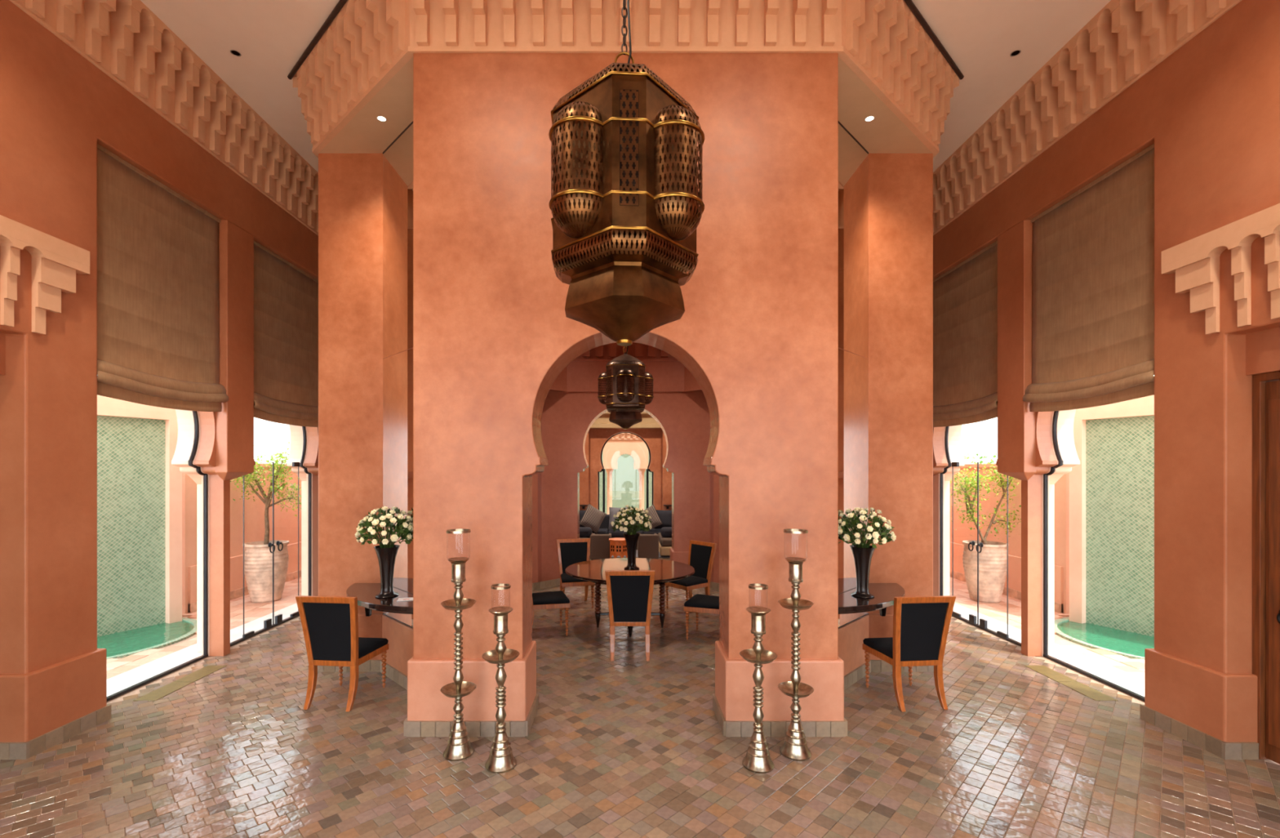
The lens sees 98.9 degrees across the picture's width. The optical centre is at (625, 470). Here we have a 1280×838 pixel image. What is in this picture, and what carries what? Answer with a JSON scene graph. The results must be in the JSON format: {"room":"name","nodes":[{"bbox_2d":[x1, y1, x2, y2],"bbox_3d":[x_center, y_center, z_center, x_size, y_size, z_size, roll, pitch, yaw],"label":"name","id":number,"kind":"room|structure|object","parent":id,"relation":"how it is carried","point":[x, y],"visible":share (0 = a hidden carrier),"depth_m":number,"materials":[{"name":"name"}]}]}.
{"room":"hotel lobby","nodes":[
{"label":"hotel lobby","id":0,"kind":"room"},
{"bbox_2d":[0,0,318,742],"bbox_3d":[-4.340,-0.925,6.950,0.560,5.750,16.300,0,0,0],"label":"wall","id":1,"kind":"structure","parent":0,"point":[56,106],"depth_m":4.03,"materials":[{"name":"paint"}]},
{"bbox_2d":[0,214,89,334],"bbox_3d":[-4.067,-1.298,2.975,0.105,0.685,2.250,0,0,0],"label":"cornice","id":2,"kind":"structure","parent":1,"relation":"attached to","point":[56,262],"depth_m":3.77,"materials":[{"name":"pink paint"}]},
{"bbox_2d":[0,704,111,759],"bbox_3d":[-4.155,1.895,2.750,0.226,0.110,3.096,0,0,0],"label":"baseboard","id":3,"kind":"structure","parent":1,"relation":"attached to","point":[8,750],"depth_m":3.86,"materials":[{"name":"tile"}]},
{"bbox_2d":[106,410,208,700],"bbox_3d":[-4.400,0.420,4.940,0.040,3.059,1.614,0,0,0],"label":"window","id":4,"kind":"structure","parent":1,"relation":"in","point":[194,412],"depth_m":5.71,"materials":[{"name":"black metal"}]},
{"bbox_2d":[97,143,228,411],"bbox_3d":[-4.142,-1.571,4.940,0.126,2.013,1.377,0,0,0],"label":"blind","id":5,"kind":"object","parent":1,"relation":"attached to","point":[157,249],"visible":0.96,"depth_m":4.84,"materials":[{"name":"fabric"}]},
{"bbox_2d":[8,0,318,235],"bbox_3d":[-4.037,-3.467,4.512,0.226,0.685,10.824,0,0,0],"label":"crown molding","id":6,"kind":"structure","parent":1,"relation":"attached to","point":[126,40],"depth_m":4.97,"materials":[{"name":"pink paint"}]},
{"bbox_2d":[230,426,311,645],"bbox_3d":[-4.383,0.420,6.830,0.075,3.059,1.614,0,0,0],"label":"door","id":7,"kind":"structure","parent":1,"relation":"in","point":[268,624],"depth_m":6.90,"materials":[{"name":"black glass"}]},
{"bbox_2d":[253,240,318,426],"bbox_3d":[-4.143,-1.571,6.830,0.125,2.013,1.589,0,0,0],"label":"blind","id":8,"kind":"object","parent":1,"relation":"attached to","point":[286,296],"visible":0.77,"depth_m":6.68,"materials":[{"name":"fabric"}]},
{"bbox_2d":[253,417,290,463],"bbox_3d":[-14.985,-1.250,21.985,8.030,6.600,10.030,0,0,0],"label":"sky","id":9,"kind":"structure","parent":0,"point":[273,435],"depth_m":17.00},
{"bbox_2d":[318,153,382,659],"bbox_3d":[-2.700,-0.580,6.933,0.680,5.060,3.235,0,0,0],"label":"wall","id":10,"kind":"structure","parent":0,"point":[350,185],"depth_m":5.35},
{"bbox_2d":[382,347,413,675],"bbox_3d":[-1.917,-0.580,5.097,1.604,5.060,0.338,0,0,45],"label":"wall","id":11,"kind":"structure","parent":0,"point":[399,635],"depth_m":5.04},
{"bbox_2d":[317,659,407,689],"bbox_3d":[-2.247,1.895,5.064,1.635,0.110,0.340,0,0,28],"label":"baseboard","id":12,"kind":"structure","parent":11,"relation":"attached to","point":[372,665],"depth_m":5.30,"materials":[{"name":"tile"}]},
{"bbox_2d":[346,582,413,616],"bbox_3d":[-2.173,1.192,4.835,1.394,0.185,0.430,0,0,45],"label":"console table","id":13,"kind":"object","parent":11,"relation":"attached to","point":[366,593],"visible":0.59,"depth_m":4.68,"materials":[{"name":"brown wood"}]},
{"bbox_2d":[373,544,399,597],"bbox_3d":[-2.095,0.883,4.800,0.216,0.434,0.216,0,0,0],"label":"flower vase","id":14,"kind":"object","parent":13,"relation":"on","point":[386,557],"visible":0.94,"depth_m":4.75,"materials":[{"name":"ceramic"}]},
{"bbox_2d":[355,506,413,547],"bbox_3d":[-2.122,0.529,4.773,0.509,0.442,0.451,0,0,42],"label":"flower bouquet","id":15,"kind":"object","parent":14,"relation":"in","point":[387,518],"visible":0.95,"depth_m":4.70,"materials":[{"name":"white plant"}]},
{"bbox_2d":[382,120,413,627],"bbox_3d":[-1.966,-0.847,4.940,1.131,4.504,0.016,0,0,45],"label":"wall mirror","id":16,"kind":"object","parent":11,"relation":"attached to","point":[397,157],"visible":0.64,"depth_m":5.05,"materials":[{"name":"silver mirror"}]},
{"bbox_2d":[532,473,541,582],"bbox_3d":[-1.910,-0.580,8.796,1.602,5.060,0.312,0,0,-45],"label":"wall","id":17,"kind":"structure","parent":0,"point":[536,478],"depth_m":9.02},
{"bbox_2d":[407,53,844,721],"bbox_3d":[0.000,-0.580,4.265,3.220,5.060,0.490,0,0,0],"label":"wall","id":18,"kind":"structure","parent":0,"point":[757,331],"depth_m":4.06,"materials":[{"name":"paint"}]},
{"bbox_2d":[287,0,964,157],"bbox_3d":[0.000,-3.448,6.934,6.477,0.704,6.168,0,0,0],"label":"crown molding","id":19,"kind":"structure","parent":18,"relation":"attached to","point":[361,45],"depth_m":4.06,"materials":[{"name":"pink paint"}]},
{"bbox_2d":[404,693,847,736],"bbox_3d":[0.000,1.895,4.255,3.256,0.110,0.506,0,0,0],"label":"baseboard","id":20,"kind":"structure","parent":18,"relation":"attached to","point":[411,728],"depth_m":4.00,"materials":[{"name":"tile"}]},
{"bbox_2d":[140,0,1111,172],"bbox_3d":[0.000,-3.900,6.950,9.440,0.200,16.500,0,0,0],"label":"ceiling","id":21,"kind":"structure","parent":0,"point":[270,37],"depth_m":4.87,"materials":[{"name":"paint"}]},
{"bbox_2d":[548,0,704,346],"bbox_3d":[-0.006,-2.216,2.750,0.726,3.165,0.726,0,0,-3],"label":"hanging lantern","id":22,"kind":"object","parent":21,"relation":"hanging from","point":[626,211],"visible":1,"depth_m":2.46,"materials":[{"name":"brown metal"}]},
{"bbox_2d":[1009,49,1021,56],"bbox_3d":[3.550,-3.799,4.980,0.084,0.005,0.084,0,0,0],"label":"recessed light","id":23,"kind":"object","parent":21,"relation":"in","point":[1016,52],"visible":1,"depth_m":4.98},
{"bbox_2d":[541,342,710,581],"bbox_3d":[0.000,-0.580,9.630,3.160,5.060,0.480,0,0,0],"label":"wall","id":24,"kind":"structure","parent":0,"point":[683,418],"depth_m":9.42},
{"bbox_2d":[550,342,701,391],"bbox_3d":[0.000,-1.900,6.960,4.940,1.100,4.960,0,0,0],"label":"crown molding","id":25,"kind":"structure","parent":24,"relation":"attached to","point":[580,375],"depth_m":9.38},
{"bbox_2d":[532,577,719,590],"bbox_3d":[0.000,1.895,8.693,4.943,0.110,1.462,0,0,0],"label":"baseboard","id":26,"kind":"structure","parent":24,"relation":"attached to","point":[549,583],"depth_m":9.03,"materials":[{"name":"tile"}]},
{"bbox_2d":[319,57,932,153],"bbox_3d":[0.000,-3.450,6.950,6.060,0.700,5.780,0,0,0],"label":"ceiling","id":27,"kind":"structure","parent":0,"point":[364,133],"depth_m":4.86,"materials":[{"name":"paint"}]},
{"bbox_2d":[597,345,653,429],"bbox_3d":[0.000,-1.817,6.950,0.581,2.589,0.581,0,0,-45],"label":"hanging lantern","id":28,"kind":"object","parent":27,"relation":"hanging from","point":[624,379],"visible":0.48,"depth_m":6.75,"materials":[{"name":"brown metal"}]},
{"bbox_2d":[579,428,671,510],"bbox_3d":[0.000,-0.925,14.940,9.240,5.750,0.560,0,0,0],"label":"wall","id":29,"kind":"structure","parent":0,"point":[596,438],"depth_m":14.80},
{"bbox_2d":[590,408,661,428],"bbox_3d":[0.000,-1.590,14.655,7.800,0.920,0.310,0,0,0],"label":"trim","id":30,"kind":"structure","parent":29,"relation":"attached to","point":[602,421],"depth_m":14.57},
{"bbox_2d":[598,431,653,512],"bbox_3d":[0.000,0.442,15.050,1.519,3.016,0.060,0,0,0],"label":"window","id":31,"kind":"structure","parent":29,"relation":"in","point":[602,468],"depth_m":15.02,"materials":[{"name":"black metal"}]},
{"bbox_2d":[0,546,1279,837],"bbox_3d":[0.000,2.008,6.950,9.440,0.124,16.500,0,0,0],"label":"floor","id":32,"kind":"structure","parent":0,"point":[629,745],"depth_m":3.63,"materials":[{"name":"tile"}]},
{"bbox_2d":[133,681,192,701],"bbox_3d":[-4.075,1.950,4.836,0.190,0.008,0.412,0,0,0],"label":"floor vent","id":33,"kind":"object","parent":32,"relation":"in","point":[160,692],"visible":1,"depth_m":4.82,"materials":[{"name":"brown metal"}]},
{"bbox_2d":[173,665,226,681],"bbox_3d":[-4.075,1.950,5.255,0.190,0.008,0.410,0,0,0],"label":"floor vent","id":34,"kind":"object","parent":32,"relation":"in","point":[196,675],"visible":1,"depth_m":5.22,"materials":[{"name":"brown metal"}]},
{"bbox_2d":[295,595,388,711],"bbox_3d":[-2.401,1.486,4.690,0.509,0.925,0.561,0,0,6],"label":"dining chair","id":35,"kind":"object","parent":32,"relation":"on","point":[330,624],"visible":1,"depth_m":4.48,"materials":[{"name":"brown wood"}]},
{"bbox_2d":[358,636,388,658],"bbox_3d":[-2.394,1.530,4.750,0.463,0.070,0.434,0,0,6],"label":"seat cushion","id":36,"kind":"object","parent":35,"relation":"on","point":[367,646],"depth_m":4.76,"materials":[{"name":"black fabric"}]},
{"bbox_2d":[440,528,476,760],"bbox_3d":[-1.152,1.181,3.770,0.239,1.539,0.239,0,0,-39],"label":"candlestick","id":37,"kind":"object","parent":32,"relation":"on","point":[459,747],"visible":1,"depth_m":3.75,"materials":[{"name":"silver metal"}]},
{"bbox_2d":[450,560,466,582],"bbox_3d":[-1.152,0.700,3.770,0.104,0.144,0.104,0,0,0],"label":"candle cup","id":38,"kind":"object","parent":37,"relation":"on","point":[458,567],"depth_m":3.73,"materials":[{"name":"silver metal"}]},
{"bbox_2d":[481,582,519,773],"bbox_3d":[-0.826,1.355,3.620,0.244,1.189,0.244,0,0,33],"label":"candlestick","id":39,"kind":"object","parent":32,"relation":"on","point":[501,759],"visible":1,"depth_m":3.59,"materials":[{"name":"silver metal"}]},
{"bbox_2d":[493,613,508,634],"bbox_3d":[-0.826,1.010,3.620,0.104,0.144,0.104,0,0,0],"label":"candle cup","id":40,"kind":"object","parent":39,"relation":"on","point":[500,620],"depth_m":3.58,"materials":[{"name":"silver metal"}]},
{"bbox_2d":[532,590,569,635],"bbox_3d":[-0.988,1.486,6.585,0.561,0.925,0.509,0,0,-16],"label":"dining chair","id":41,"kind":"object","parent":32,"relation":"on","point":[550,599],"visible":0.59,"depth_m":6.43,"materials":[{"name":"black fabric"}]},
{"bbox_2d":[532,590,569,604],"bbox_3d":[-0.930,1.530,6.601,0.434,0.070,0.463,0,0,-16],"label":"seat cushion","id":42,"kind":"object","parent":41,"relation":"on","point":[550,597],"depth_m":6.43,"materials":[{"name":"black fabric"}]},
{"bbox_2d":[555,537,595,609],"bbox_3d":[-0.722,1.486,7.914,0.509,0.925,0.561,0,0,-13],"label":"dining chair","id":43,"kind":"object","parent":32,"relation":"on","point":[570,551],"visible":0.66,"depth_m":8.08,"materials":[{"name":"black fabric"}]},
{"bbox_2d":[560,573,588,582],"bbox_3d":[-0.709,1.530,7.855,0.463,0.070,0.434,0,0,-13],"label":"seat cushion","id":44,"kind":"object","parent":43,"relation":"on","point":[565,578],"depth_m":7.65,"materials":[{"name":"black fabric"}]},
{"bbox_2d":[579,526,592,555],"bbox_3d":[-1.195,1.597,12.775,0.850,0.600,1.250,0,0,0],"label":"daybed","id":45,"kind":"object","parent":32,"relation":"on","point":[584,531],"visible":0.15,"depth_m":12.31,"materials":[{"name":"grey fabric"}]},
{"bbox_2d":[590,533,611,559],"bbox_3d":[-0.530,1.650,11.825,0.430,0.600,0.750,0,0,0],"label":"armchair","id":46,"kind":"object","parent":32,"relation":"on","point":[599,543],"visible":0.8,"depth_m":11.45,"materials":[{"name":"beige fabric"}]},
{"bbox_2d":[608,537,627,558],"bbox_3d":[-0.140,1.677,11.200,0.406,0.545,0.406,0,0,0],"label":"side table","id":47,"kind":"object","parent":32,"relation":"on","point":[618,547],"visible":0.74,"depth_m":11.04,"materials":[{"name":"orange wood"}]},
{"bbox_2d":[591,514,661,546],"bbox_3d":[0.000,1.550,13.890,3.000,0.800,0.920,0,0,0],"label":"sofa","id":48,"kind":"object","parent":32,"relation":"on","point":[603,529],"visible":0.11,"depth_m":13.46,"materials":[{"name":"grey fabric"}]},
{"bbox_2d":[579,503,606,533],"bbox_3d":[-0.800,1.180,13.360,0.727,0.731,0.255,0,0,-17],"label":"cushion","id":49,"kind":"object","parent":48,"relation":"on","point":[593,517],"visible":0.95,"depth_m":13.28,"materials":[{"name":"fabric"}]},
{"bbox_2d":[591,528,608,533],"bbox_3d":[-0.870,1.570,13.775,0.860,0.160,0.690,0,0,0],"label":"seat cushion","id":50,"kind":"object","parent":48,"relation":"on","point":[602,531],"depth_m":13.45,"materials":[{"name":"grey fabric"}]},
{"bbox_2d":[608,506,629,528],"bbox_3d":[-0.160,1.190,13.580,0.520,0.543,0.258,0,0,6],"label":"cushion","id":51,"kind":"object","parent":48,"relation":"on","point":[612,510],"visible":0.35,"depth_m":13.54,"materials":[{"name":"grey fabric"}]},
{"bbox_2d":[608,528,643,537],"bbox_3d":[0.000,1.570,13.775,0.860,0.160,0.690,0,0,0],"label":"seat cushion","id":52,"kind":"object","parent":48,"relation":"on","point":[617,533],"depth_m":13.43,"materials":[{"name":"grey fabric"}]},
{"bbox_2d":[639,504,662,531],"bbox_3d":[0.580,1.200,13.550,0.709,0.707,0.252,0,0,14],"label":"cushion","id":53,"kind":"object","parent":48,"relation":"on","point":[655,519],"visible":0.54,"depth_m":13.45,"materials":[{"name":"fabric"}]},
{"bbox_2d":[642,528,661,533],"bbox_3d":[0.870,1.570,13.775,0.860,0.160,0.690,0,0,0],"label":"seat cushion","id":54,"kind":"object","parent":48,"relation":"on","point":[652,531],"depth_m":13.45,"materials":[{"name":"grey fabric"}]},
{"bbox_2d":[654,509,671,528],"bbox_3d":[0.980,1.230,13.720,0.500,0.470,0.238,0,0,10],"label":"cushion","id":55,"kind":"object","parent":48,"relation":"on","point":[665,516],"visible":0.59,"depth_m":13.63,"materials":[{"name":"grey fabric"}]},
{"bbox_2d":[604,569,654,661],"bbox_3d":[0.045,1.486,5.845,0.509,0.925,0.561,0,0,0],"label":"dining chair","id":56,"kind":"object","parent":32,"relation":"on","point":[629,592],"visible":1,"depth_m":5.62,"materials":[{"name":"black fabric"}]},
{"bbox_2d":[589,550,670,557],"bbox_3d":[0.000,1.944,12.775,2.600,0.011,1.050,0,0,0],"label":"rug","id":57,"kind":"object","parent":32,"relation":"on","point":[660,555],"visible":0.07,"depth_m":12.30,"materials":[{"name":"grey fabric"}]},
{"bbox_2d":[565,557,694,636],"bbox_3d":[0.055,1.583,6.800,1.600,0.735,1.600,0,0,0],"label":"round table","id":58,"kind":"object","parent":32,"relation":"on","point":[593,571],"visible":0.55,"depth_m":6.77,"materials":[{"name":"brown wood"}]},
{"bbox_2d":[622,532,639,569],"bbox_3d":[0.075,0.998,6.760,0.216,0.434,0.216,0,0,0],"label":"flower vase","id":59,"kind":"object","parent":58,"relation":"on","point":[631,540],"visible":0.98,"depth_m":6.71,"materials":[{"name":"ceramic"}]},
{"bbox_2d":[610,504,652,534],"bbox_3d":[0.069,0.646,6.760,0.511,0.438,0.525,0,0,0],"label":"flower bouquet","id":60,"kind":"object","parent":59,"relation":"in","point":[642,524],"visible":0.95,"depth_m":6.68,"materials":[{"name":"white plant"}]},
{"bbox_2d":[637,533,658,559],"bbox_3d":[0.480,1.650,11.825,0.430,0.600,0.750,0,0,0],"label":"armchair","id":61,"kind":"object","parent":32,"relation":"on","point":[647,544],"visible":0.8,"depth_m":11.45,"materials":[{"name":"beige fabric"}]},
{"bbox_2d":[657,526,671,555],"bbox_3d":[1.195,1.597,12.775,0.850,0.600,1.250,0,0,0],"label":"daybed","id":62,"kind":"object","parent":32,"relation":"on","point":[665,534],"visible":0.34,"depth_m":12.20,"materials":[{"name":"beige fabric"}]},
{"bbox_2d":[664,539,716,608],"bbox_3d":[0.904,1.486,7.693,0.561,0.925,0.509,0,0,-37],"label":"dining chair","id":63,"kind":"object","parent":32,"relation":"on","point":[701,554],"visible":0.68,"depth_m":7.68,"materials":[{"name":"black fabric"}]},
{"bbox_2d":[669,575,707,586],"bbox_3d":[0.856,1.530,7.657,0.434,0.070,0.463,0,0,-37],"label":"seat cushion","id":64,"kind":"object","parent":63,"relation":"on","point":[691,580],"depth_m":7.52,"materials":[{"name":"black fabric"}]},
{"bbox_2d":[684,593,719,639],"bbox_3d":[1.016,1.486,6.388,0.561,0.925,0.509,0,0,23],"label":"dining chair","id":65,"kind":"object","parent":32,"relation":"on","point":[705,603],"visible":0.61,"depth_m":6.27,"materials":[{"name":"black fabric"}]},
{"bbox_2d":[684,593,719,608],"bbox_3d":[0.960,1.530,6.412,0.434,0.070,0.463,0,0,23],"label":"seat cushion","id":66,"kind":"object","parent":65,"relation":"on","point":[698,601],"depth_m":6.26,"materials":[{"name":"black fabric"}]},
{"bbox_2d":[739,582,777,773],"bbox_3d":[0.878,1.355,3.620,0.244,1.189,0.244,0,0,33],"label":"candlestick","id":67,"kind":"object","parent":32,"relation":"on","point":[757,759],"visible":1,"depth_m":3.59,"materials":[{"name":"silver metal"}]},
{"bbox_2d":[750,612,765,634],"bbox_3d":[0.878,1.010,3.620,0.104,0.144,0.104,0,0,0],"label":"candle cup","id":68,"kind":"object","parent":67,"relation":"on","point":[757,620],"depth_m":3.58,"materials":[{"name":"silver metal"}]},
{"bbox_2d":[777,528,813,760],"bbox_3d":[1.172,1.181,3.770,0.239,1.539,0.239,0,0,-39],"label":"candlestick","id":69,"kind":"object","parent":32,"relation":"on","point":[795,747],"visible":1,"depth_m":3.74,"materials":[{"name":"silver metal"}]},
{"bbox_2d":[787,561,803,582],"bbox_3d":[1.172,0.700,3.770,0.104,0.144,0.104,0,0,0],"label":"candle cup","id":70,"kind":"object","parent":69,"relation":"on","point":[795,568],"depth_m":3.73,"materials":[{"name":"silver metal"}]},
{"bbox_2d":[862,595,955,711],"bbox_3d":[2.401,1.486,4.690,0.509,0.925,0.561,0,0,-6],"label":"dining chair","id":71,"kind":"object","parent":32,"relation":"on","point":[921,624],"visible":1,"depth_m":4.48,"materials":[{"name":"black fabric"}]},
{"bbox_2d":[862,636,893,658],"bbox_3d":[2.394,1.530,4.750,0.463,0.070,0.434,0,0,-6],"label":"seat cushion","id":72,"kind":"object","parent":71,"relation":"on","point":[882,646],"depth_m":4.76,"materials":[{"name":"black fabric"}]},
{"bbox_2d":[1024,665,1076,681],"bbox_3d":[4.075,1.950,5.255,0.190,0.008,0.410,0,0,0],"label":"floor vent","id":73,"kind":"object","parent":32,"relation":"in","point":[1056,676],"visible":1,"depth_m":5.22,"materials":[{"name":"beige metal"}]},
{"bbox_2d":[1057,681,1118,701],"bbox_3d":[4.075,1.950,4.836,0.190,0.008,0.412,0,0,0],"label":"floor vent","id":74,"kind":"object","parent":32,"relation":"in","point":[1095,695],"visible":1,"depth_m":4.82,"materials":[{"name":"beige metal"}]},
{"bbox_2d":[710,473,719,582],"bbox_3d":[1.910,-0.580,8.796,1.602,5.060,0.312,0,0,45],"label":"wall","id":75,"kind":"structure","parent":0,"point":[714,478],"depth_m":9.00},
{"bbox_2d":[838,347,868,675],"bbox_3d":[1.917,-0.580,5.097,1.604,5.060,0.338,0,0,-45],"label":"wall","id":76,"kind":"structure","parent":0,"point":[851,635],"depth_m":5.04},
{"bbox_2d":[838,120,868,627],"bbox_3d":[1.966,-0.847,4.940,0.016,4.504,1.131,0,0,45],"label":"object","id":77,"kind":"structure","parent":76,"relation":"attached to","point":[853,157],"depth_m":5.05,"materials":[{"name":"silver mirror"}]},
{"bbox_2d":[838,582,905,616],"bbox_3d":[2.173,1.192,4.835,1.394,0.185,0.430,0,0,-45],"label":"console table","id":78,"kind":"object","parent":76,"relation":"attached to","point":[884,593],"visible":0.57,"depth_m":4.68,"materials":[{"name":"brown wood"}]},
{"bbox_2d":[849,544,875,597],"bbox_3d":[2.080,0.883,4.800,0.216,0.434,0.216,0,0,0],"label":"flower vase","id":79,"kind":"object","parent":78,"relation":"on","point":[862,556],"visible":0.91,"depth_m":4.75,"materials":[{"name":"black metal"}]},
{"bbox_2d":[838,506,896,548],"bbox_3d":[2.090,0.535,4.765,0.518,0.431,0.467,0,0,-30],"label":"flower bouquet","id":80,"kind":"object","parent":79,"relation":"in","point":[850,522],"visible":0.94,"depth_m":4.71,"materials":[{"name":"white plant"}]},
{"bbox_2d":[844,659,933,689],"bbox_3d":[2.247,1.895,5.064,1.635,0.110,0.340,0,0,-28],"label":"baseboard","id":81,"kind":"structure","parent":76,"relation":"attached to","point":[859,673],"depth_m":5.30,"materials":[{"name":"tile"}]},
{"bbox_2d":[868,153,933,659],"bbox_3d":[2.700,-0.580,6.933,0.680,5.060,3.235,0,0,0],"label":"wall","id":82,"kind":"structure","parent":0,"point":[900,185],"depth_m":5.35,"materials":[{"name":"paint"}]},
{"bbox_2d":[960,374,1154,463],"bbox_3d":[14.985,-1.250,21.985,8.030,6.600,10.030,0,0,0],"label":"sky","id":83,"kind":"structure","parent":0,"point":[981,437],"depth_m":17.00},
{"bbox_2d":[933,0,1279,742],"bbox_3d":[4.340,-0.925,6.950,0.560,5.750,16.300,0,0,0],"label":"wall","id":84,"kind":"structure","parent":0,"point":[1210,110],"depth_m":4.01,"materials":[{"name":"paint"}]},
{"bbox_2d":[933,240,997,426],"bbox_3d":[4.143,-1.571,6.830,0.125,2.013,1.589,0,0,0],"label":"blind","id":85,"kind":"object","parent":84,"relation":"attached to","point":[965,296],"visible":0.74,"depth_m":6.68,"materials":[{"name":"fabric"}]},
{"bbox_2d":[939,426,1021,645],"bbox_3d":[4.383,0.420,6.830,0.075,3.059,1.614,0,0,0],"label":"door","id":86,"kind":"structure","parent":84,"relation":"in","point":[983,624],"depth_m":6.94,"materials":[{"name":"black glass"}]},
{"bbox_2d":[933,0,1241,235],"bbox_3d":[4.037,-3.467,4.475,0.226,0.685,10.750,0,0,0],"label":"crown molding","id":87,"kind":"structure","parent":84,"relation":"attached to","point":[1125,40],"depth_m":4.97,"materials":[{"name":"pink paint"}]},
{"bbox_2d":[1022,143,1154,411],"bbox_3d":[4.142,-1.571,4.940,0.126,2.013,1.377,0,0,0],"label":"blind","id":88,"kind":"object","parent":84,"relation":"attached to","point":[1093,268],"visible":0.94,"depth_m":4.83,"materials":[{"name":"fabric"}]},
{"bbox_2d":[1043,410,1144,701],"bbox_3d":[4.400,0.420,4.940,0.040,3.059,1.614,0,0,0],"label":"window","id":89,"kind":"structure","parent":84,"relation":"in","point":[1055,412],"depth_m":5.71,"materials":[{"name":"black metal"}]},
{"bbox_2d":[1140,704,1258,759],"bbox_3d":[4.155,1.895,2.750,0.226,0.110,3.096,0,0,0],"label":"baseboard","id":90,"kind":"structure","parent":84,"relation":"attached to","point":[1224,749],"depth_m":3.84,"materials":[{"name":"tile"}]},
{"bbox_2d":[1161,203,1279,334],"bbox_3d":[4.067,-1.298,2.975,0.105,0.685,2.250,0,0,0],"label":"cornice","id":91,"kind":"structure","parent":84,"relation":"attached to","point":[1194,262],"depth_m":3.66,"materials":[{"name":"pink paint"}]},
{"bbox_2d":[1252,370,1279,764],"bbox_3d":[4.317,0.650,2.995,0.145,2.600,1.486,0,0,0],"label":"door","id":92,"kind":"structure","parent":84,"relation":"in","point":[1265,386],"depth_m":3.69,"materials":[{"name":"brown wood"}]},
{"label":"outside","id":93,"kind":"structure","parent":0,"visible":0},
{"bbox_3d":[0.000,2.188,10.000,60.000,0.225,70.000,0,0,0],"label":"ground","id":94,"kind":"structure","parent":93,"visible":0},
{"bbox_2d":[106,577,301,679],"bbox_3d":[-6.810,2.010,7.000,4.380,0.119,18.000,0,0,0],"label":"patio","id":95,"kind":"structure","parent":94,"relation":"on","point":[252,611],"depth_m":7.26,"materials":[{"name":"tile"}]},
{"bbox_2d":[97,394,196,658],"bbox_3d":[-6.216,0.480,5.954,1.997,3.160,2.750,0,0,11],"label":"fountain","id":96,"kind":"object","parent":95,"relation":"on","point":[140,488],"visible":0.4,"depth_m":6.76,"materials":[{"name":"green tile"}]},
{"bbox_2d":[106,602,297,696],"bbox_3d":[-4.635,2.002,6.850,0.430,0.096,5.500,0,0,0],"label":"threshold","id":97,"kind":"object","parent":95,"relation":"on","point":[120,682],"visible":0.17,"depth_m":5.61,"materials":[{"name":"stone"}]},
{"bbox_2d":[182,463,301,613],"bbox_3d":[-6.120,0.945,11.950,0.340,2.110,9.000,0,0,0],"label":"wall","id":98,"kind":"structure","parent":95,"relation":"on","point":[286,525],"depth_m":8.54,"materials":[{"name":"paint"}]},
{"bbox_2d":[242,540,288,602],"bbox_3d":[-5.420,1.522,8.250,0.590,0.865,0.590,0,0,0],"label":"plant pot","id":99,"kind":"object","parent":95,"relation":"on","point":[258,558],"visible":0.94,"depth_m":8.04,"materials":[{"name":"ceramic"}]},
{"bbox_2d":[230,441,301,544],"bbox_3d":[-5.258,0.356,8.241,1.289,1.592,1.134,0,0,0],"label":"citrus tree","id":100,"kind":"object","parent":99,"relation":"in","point":[267,500],"visible":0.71,"depth_m":8.24,"materials":[{"name":"green plant"}]},
{"bbox_2d":[599,450,652,514],"bbox_3d":[0.000,-0.150,20.750,5.200,4.400,0.300,0,0,0],"label":"wall","id":101,"kind":"structure","parent":94,"relation":"on","point":[625,478],"depth_m":20.60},
{"bbox_2d":[603,432,648,514],"bbox_3d":[0.000,0.200,17.950,1.540,3.700,0.460,0,0,0],"label":"kiosk","id":102,"kind":"object","parent":94,"relation":"on","point":[622,443],"visible":0.55,"depth_m":17.85,"materials":[{"name":"paint"}]},
{"bbox_2d":[963,452,996,463],"bbox_3d":[6.941,0.853,11.444,0.910,2.582,8.213,0,0,0],"label":"hedge","id":103,"kind":"object","parent":94,"relation":"on","point":[977,454],"visible":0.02,"depth_m":10.83,"materials":[{"name":"green plant"}]},
{"bbox_2d":[950,577,1144,679],"bbox_3d":[6.810,2.011,7.000,4.380,0.119,18.000,0,0,0],"label":"patio","id":104,"kind":"structure","parent":94,"relation":"on","point":[997,611],"depth_m":7.21,"materials":[{"name":"tile"}]},
{"bbox_2d":[962,540,1008,602],"bbox_3d":[5.420,1.522,8.250,0.590,0.865,0.590,0,0,0],"label":"plant pot","id":105,"kind":"object","parent":104,"relation":"on","point":[993,555],"visible":0.89,"depth_m":8.04,"materials":[{"name":"ceramic"}]},
{"bbox_2d":[950,453,1021,544],"bbox_3d":[5.332,0.446,8.272,1.171,1.423,0.890,0,0,0],"label":"citrus tree","id":106,"kind":"object","parent":105,"relation":"on","point":[966,486],"visible":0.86,"depth_m":8.25,"materials":[{"name":"green plant"}]},
{"bbox_2d":[950,463,1069,613],"bbox_3d":[6.120,0.945,11.950,0.340,2.110,9.000,0,0,0],"label":"wall","id":107,"kind":"structure","parent":104,"relation":"on","point":[1061,487],"depth_m":8.50,"materials":[{"name":"paint"}]},
{"bbox_2d":[953,602,1144,696],"bbox_3d":[4.635,2.002,6.850,0.430,0.096,5.500,0,0,0],"label":"threshold","id":108,"kind":"object","parent":104,"relation":"on","point":[1132,682],"visible":0.14,"depth_m":5.61,"materials":[{"name":"stone"}]},
{"bbox_2d":[1053,394,1154,658],"bbox_3d":[6.216,0.480,5.954,1.997,3.160,2.750,0,0,-11],"label":"fountain","id":109,"kind":"object","parent":104,"relation":"on","point":[1112,486],"visible":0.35,"depth_m":6.77,"materials":[{"name":"green tile"}]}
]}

